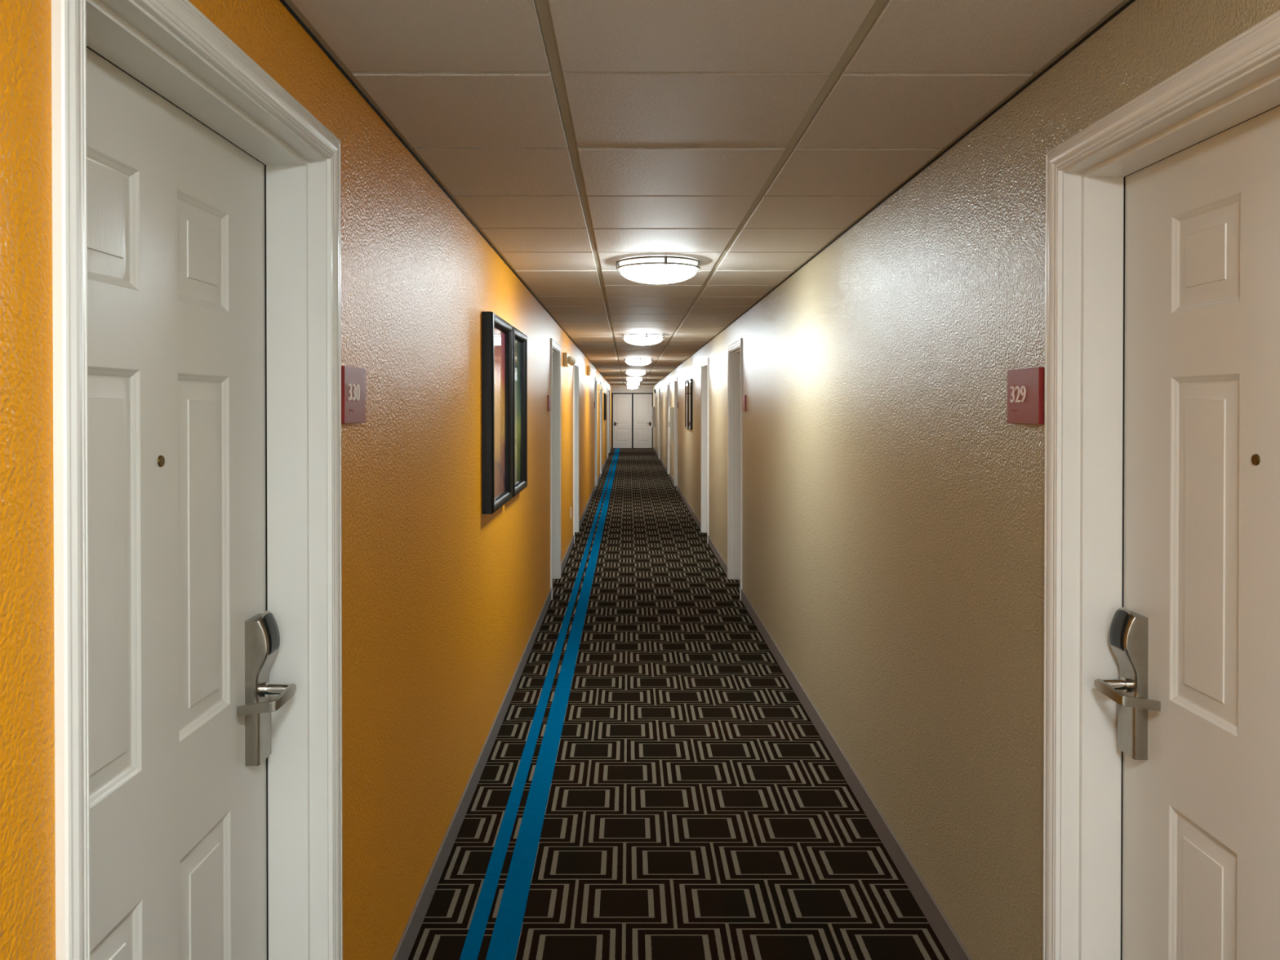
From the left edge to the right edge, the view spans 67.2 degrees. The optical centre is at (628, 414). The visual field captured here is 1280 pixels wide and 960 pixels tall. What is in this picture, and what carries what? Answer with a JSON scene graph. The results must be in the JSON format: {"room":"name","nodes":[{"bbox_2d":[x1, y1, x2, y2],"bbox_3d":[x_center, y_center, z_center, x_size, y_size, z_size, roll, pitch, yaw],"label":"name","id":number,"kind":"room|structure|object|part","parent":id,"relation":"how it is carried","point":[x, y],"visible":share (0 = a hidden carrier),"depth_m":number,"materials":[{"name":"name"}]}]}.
{"room":"hotel corridor","nodes":[
{"label":"hotel corridor","id":0,"kind":"room"},
{"bbox_2d":[0,0,611,959],"bbox_3d":[-0.699,0.225,16.752,0.150,2.379,37.500,0,0,0],"label":"wall","id":1,"kind":"structure","parent":0,"point":[443,599],"depth_m":2.37,"materials":[{"name":"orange paint"}]},
{"bbox_2d":[51,0,342,959],"bbox_3d":[-0.702,0.478,1.550,0.185,2.111,1.004,0,0,0],"label":"door","id":2,"kind":"structure","parent":1,"relation":"in","point":[197,202],"depth_m":1.63,"materials":[{"name":"white paint"}]},
{"bbox_3d":[-0.700,0.551,1.866,0.074,0.034,0.112,0,0,0],"label":"lever handle","id":3,"kind":"part","parent":2,"relation":"part of","materials":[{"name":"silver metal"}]},
{"bbox_2d":[341,365,365,423],"bbox_3d":[-0.617,-0.043,2.160,0.014,0.125,0.168,0,0,0],"label":"number sign","id":4,"kind":"object","parent":1,"relation":"attached to","point":[353,379],"visible":1,"depth_m":2.14,"materials":[{"name":"red plastic"}]},
{"bbox_2d":[481,311,512,514],"bbox_3d":[-0.599,-0.008,4.438,0.050,0.864,0.675,0,0,0],"label":"framed picture","id":5,"kind":"object","parent":1,"relation":"attached to","point":[496,332],"visible":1,"depth_m":4.38,"materials":[{"name":"black paint"}]},
{"bbox_2d":[493,326,497,497],"bbox_3d":[-0.611,-0.008,4.438,0.007,0.844,0.655,0,0,0],"label":"artwork","id":6,"kind":"object","parent":5,"relation":"attached to","point":[495,327],"depth_m":4.41},
{"bbox_3d":[-0.604,-0.008,4.438,0.002,0.781,0.592,0,0,0],"label":"picture glass","id":7,"kind":"part","parent":5,"relation":"part of","materials":[{"name":"clear glass"}]},
{"bbox_2d":[391,447,611,959],"bbox_3d":[-0.619,1.369,16.761,0.010,0.092,37.500,0,0,0],"label":"baseboard","id":8,"kind":"structure","parent":1,"relation":"attached to","point":[406,944],"depth_m":3.57,"materials":[{"name":"grey rubber"}]},
{"bbox_2d":[511,325,527,497],"bbox_3d":[-0.599,-0.013,5.163,0.050,0.864,0.635,0,0,0],"label":"framed picture","id":9,"kind":"object","parent":1,"relation":"attached to","point":[519,339],"visible":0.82,"depth_m":5.33,"materials":[{"name":"black paint"}]},
{"bbox_3d":[-0.604,-0.013,5.163,0.002,0.781,0.552,0,0,0],"label":"picture glass","id":10,"kind":"part","parent":9,"relation":"part of","materials":[{"name":"clear glass"}]},
{"bbox_2d":[547,395,551,411],"bbox_3d":[-0.618,-0.084,7.505,0.012,0.125,0.170,0,0,0],"label":"number sign","id":11,"kind":"object","parent":1,"relation":"attached to","point":[548,396],"visible":1,"depth_m":7.46,"materials":[{"name":"red plastic"}]},
{"bbox_2d":[550,337,560,599],"bbox_3d":[-0.702,0.436,8.194,0.185,2.092,1.004,0,0,0],"label":"door","id":12,"kind":"structure","parent":1,"relation":"in","point":[555,348],"depth_m":8.63,"materials":[{"name":"white paint"}]},
{"bbox_2d":[563,352,575,366],"bbox_3d":[-0.568,-0.527,9.316,0.111,0.125,0.280,0,0,0],"label":"emergency light","id":13,"kind":"object","parent":1,"relation":"attached to","point":[567,359],"visible":1,"depth_m":9.21,"materials":[{"name":"beige plastic"}]},
{"bbox_2d":[573,360,578,543],"bbox_3d":[-0.702,0.411,11.374,0.185,2.092,1.004,0,0,0],"label":"door","id":14,"kind":"structure","parent":1,"relation":"in","point":[575,366],"depth_m":11.82,"materials":[{"name":"white paint"}]},
{"bbox_2d":[586,365,591,375],"bbox_3d":[-0.591,-0.653,14.495,0.066,0.140,0.120,0,0,0],"label":"fire alarm","id":15,"kind":"object","parent":1,"relation":"attached to","point":[588,369],"visible":1,"depth_m":14.44,"materials":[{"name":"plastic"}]},
{"bbox_2d":[595,377,597,489],"bbox_3d":[-0.702,0.356,18.323,0.185,2.092,1.004,0,0,0],"label":"door","id":16,"kind":"structure","parent":1,"relation":"in","point":[596,379],"depth_m":18.77,"materials":[{"name":"white paint"}]},
{"bbox_2d":[600,382,601,476],"bbox_3d":[-0.702,0.330,21.623,0.185,2.092,1.004,0,0,0],"label":"door","id":17,"kind":"structure","parent":1,"relation":"in","point":[600,382],"depth_m":21.55,"materials":[{"name":"white paint"}]},
{"bbox_2d":[598,384,604,390],"bbox_3d":[-0.568,-0.566,20.236,0.111,0.125,0.280,0,0,0],"label":"emergency light","id":18,"kind":"object","parent":1,"relation":"attached to","point":[600,387],"visible":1,"depth_m":20.10,"materials":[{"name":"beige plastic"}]},
{"bbox_2d":[604,393,606,420],"bbox_3d":[-0.599,-0.190,24.624,0.050,0.685,0.650,0,0,0],"label":"framed picture","id":19,"kind":"object","parent":1,"relation":"attached to","point":[605,394],"visible":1,"depth_m":24.30,"materials":[{"name":"black paint"}]},
{"bbox_2d":[607,387,608,457],"bbox_3d":[-0.702,0.277,28.453,0.185,2.092,1.004,0,0,0],"label":"door","id":20,"kind":"structure","parent":1,"relation":"in","point":[607,388],"depth_m":28.90,"materials":[{"name":"white paint"}]},
{"bbox_2d":[608,389,609,453],"bbox_3d":[-0.699,0.258,30.878,0.158,2.092,2.250,0,0,0],"label":"door frame","id":21,"kind":"structure","parent":1,"relation":"attached to","point":[608,389],"depth_m":31.99,"materials":[{"name":"white paint"}]},
{"bbox_2d":[611,386,653,392],"bbox_3d":[0.141,-0.948,35.569,1.830,0.329,0.150,0,0,0],"label":"wall","id":22,"kind":"structure","parent":0,"point":[614,389],"depth_m":35.49,"materials":[{"name":"grey paint"}]},
{"bbox_2d":[611,392,653,448],"bbox_3d":[0.141,0.242,35.554,1.830,2.050,0.198,0,0,0],"label":"door","id":23,"kind":"structure","parent":22,"relation":"in","point":[631,412],"depth_m":35.53,"materials":[{"name":"white wood"}]},
{"bbox_2d":[408,448,950,959],"bbox_3d":[-0.459,1.438,16.887,3.030,0.050,37.750,0,0,0],"label":"floor","id":24,"kind":"structure","parent":0,"point":[654,784],"depth_m":3.77,"materials":[{"name":"carpet"}]},
{"bbox_2d":[279,0,1135,386],"bbox_3d":[0.150,-0.896,14.843,4.700,0.108,41.700,0,0,0],"label":"ceiling","id":25,"kind":"structure","parent":0,"point":[743,140],"depth_m":2.38,"materials":[{"name":"tile"}]},
{"bbox_2d":[626,386,638,389],"bbox_3d":[0.150,-0.940,34.104,0.422,0.107,0.422,0,0,0],"label":"ceiling light","id":26,"kind":"object","parent":25,"relation":"attached to","point":[628,387],"visible":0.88,"depth_m":33.96,"materials":[{"name":"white glass"}]},
{"bbox_2d":[626,382,639,386],"bbox_3d":[0.150,-0.902,29.224,0.422,0.107,0.422,0,0,0],"label":"ceiling light","id":27,"kind":"object","parent":25,"relation":"attached to","point":[628,384],"visible":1,"depth_m":29.09,"materials":[{"name":"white glass"}]},
{"bbox_2d":[626,377,642,382],"bbox_3d":[0.150,-0.864,24.344,0.422,0.107,0.422,0,0,0],"label":"ceiling light","id":28,"kind":"object","parent":25,"relation":"attached to","point":[631,380],"visible":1,"depth_m":24.19,"materials":[{"name":"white glass"}]},
{"bbox_2d":[625,370,646,376],"bbox_3d":[0.150,-0.825,19.464,0.422,0.107,0.422,0,0,0],"label":"ceiling light","id":29,"kind":"object","parent":25,"relation":"attached to","point":[635,373],"visible":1,"depth_m":19.32,"materials":[{"name":"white glass"}]},
{"bbox_2d":[624,358,652,365],"bbox_3d":[0.150,-0.787,14.584,0.422,0.107,0.422,0,0,0],"label":"ceiling light","id":30,"kind":"object","parent":25,"relation":"attached to","point":[634,362],"visible":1,"depth_m":14.44,"materials":[{"name":"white glass"}]},
{"bbox_2d":[622,333,664,345],"bbox_3d":[0.150,-0.749,9.704,0.422,0.107,0.422,0,0,0],"label":"ceiling light","id":31,"kind":"object","parent":25,"relation":"attached to","point":[638,339],"visible":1,"depth_m":9.55,"materials":[{"name":"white glass"}]},
{"bbox_2d":[616,255,700,284],"bbox_3d":[0.150,-0.710,4.825,0.422,0.107,0.422,0,0,0],"label":"ceiling light","id":32,"kind":"object","parent":25,"relation":"attached to","point":[651,269],"visible":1,"depth_m":4.68,"materials":[{"name":"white glass"}]},
{"bbox_2d":[653,0,1279,959],"bbox_3d":[0.981,0.225,16.752,0.150,2.379,37.500,0,0,0],"label":"wall","id":33,"kind":"structure","parent":0,"point":[893,507],"depth_m":2.87,"materials":[{"name":"beige paint"}]},
{"bbox_2d":[651,406,654,427],"bbox_3d":[0.852,0.103,33.102,0.108,0.705,0.400,0,0,0],"label":"upper cabinet","id":34,"kind":"object","parent":33,"relation":"attached to","point":[653,407],"visible":0.98,"depth_m":32.91,"materials":[{"name":"beige plastic"}]},
{"bbox_2d":[658,387,660,458],"bbox_3d":[0.984,0.280,28.053,0.185,2.092,1.004,0,0,0],"label":"door","id":35,"kind":"structure","parent":33,"relation":"in","point":[659,388],"depth_m":27.99,"materials":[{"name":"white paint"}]},
{"bbox_2d":[666,382,669,474],"bbox_3d":[0.984,0.330,21.603,0.185,2.092,1.004,0,0,0],"label":"door","id":36,"kind":"structure","parent":33,"relation":"in","point":[668,383],"depth_m":22.05,"materials":[{"name":"white paint"}]},
{"bbox_2d":[674,377,677,485],"bbox_3d":[0.984,0.357,18.253,0.185,2.092,1.004,0,0,0],"label":"door","id":37,"kind":"structure","parent":33,"relation":"in","point":[676,378],"depth_m":18.70,"materials":[{"name":"white paint"}]},
{"bbox_2d":[684,380,688,428],"bbox_3d":[0.890,-0.146,14.599,0.031,0.725,0.600,0,0,0],"label":"framed picture","id":38,"kind":"object","parent":33,"relation":"attached to","point":[686,381],"visible":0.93,"depth_m":14.55,"materials":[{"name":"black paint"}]},
{"bbox_3d":[0.885,-0.146,14.599,0.002,0.684,0.558,0,0,0],"label":"picture glass","id":39,"kind":"part","parent":38,"relation":"part of","materials":[{"name":"clear glass"}]},
{"bbox_2d":[688,378,692,430],"bbox_3d":[0.890,-0.141,13.889,0.031,0.725,0.580,0,0,0],"label":"framed picture","id":40,"kind":"object","parent":33,"relation":"attached to","point":[690,381],"visible":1,"depth_m":13.78,"materials":[{"name":"black paint"}]},
{"bbox_3d":[0.885,-0.141,13.889,0.002,0.684,0.538,0,0,0],"label":"picture glass","id":41,"kind":"part","parent":40,"relation":"part of","materials":[{"name":"clear glass"}]},
{"bbox_2d":[700,358,708,543],"bbox_3d":[0.984,0.411,11.354,0.185,2.092,1.004,0,0,0],"label":"door","id":42,"kind":"structure","parent":33,"relation":"in","point":[704,364],"depth_m":11.79,"materials":[{"name":"white paint"}]},
{"bbox_2d":[727,337,742,600],"bbox_3d":[0.984,0.436,8.164,0.185,2.092,1.004,0,0,0],"label":"door","id":43,"kind":"structure","parent":33,"relation":"in","point":[734,349],"depth_m":8.60,"materials":[{"name":"white paint"}]},
{"bbox_2d":[742,395,746,411],"bbox_3d":[0.900,-0.084,7.485,0.012,0.125,0.170,0,0,0],"label":"number sign","id":44,"kind":"object","parent":33,"relation":"attached to","point":[744,397],"visible":1,"depth_m":7.44,"materials":[{"name":"red plastic"}]},
{"bbox_2d":[653,446,972,959],"bbox_3d":[0.901,1.369,16.761,0.010,0.092,37.500,0,0,0],"label":"baseboard","id":45,"kind":"structure","parent":33,"relation":"attached to","point":[952,944],"depth_m":3.59,"materials":[{"name":"grey rubber"}]},
{"bbox_2d":[1007,367,1044,424],"bbox_3d":[0.899,-0.041,2.184,0.014,0.125,0.175,0,0,0],"label":"number sign","id":46,"kind":"object","parent":33,"relation":"attached to","point":[1025,386],"visible":1,"depth_m":2.17,"materials":[{"name":"red plastic"}]},
{"bbox_2d":[1042,9,1279,959],"bbox_3d":[0.984,0.488,1.568,0.185,2.091,1.004,0,0,0],"label":"door","id":47,"kind":"structure","parent":33,"relation":"in","point":[1162,664],"depth_m":1.82,"materials":[{"name":"white paint"}]},
{"bbox_3d":[0.982,0.551,1.898,0.074,0.034,0.112,0,0,0],"label":"lever handle","id":48,"kind":"part","parent":47,"relation":"part of","materials":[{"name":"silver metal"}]}
]}

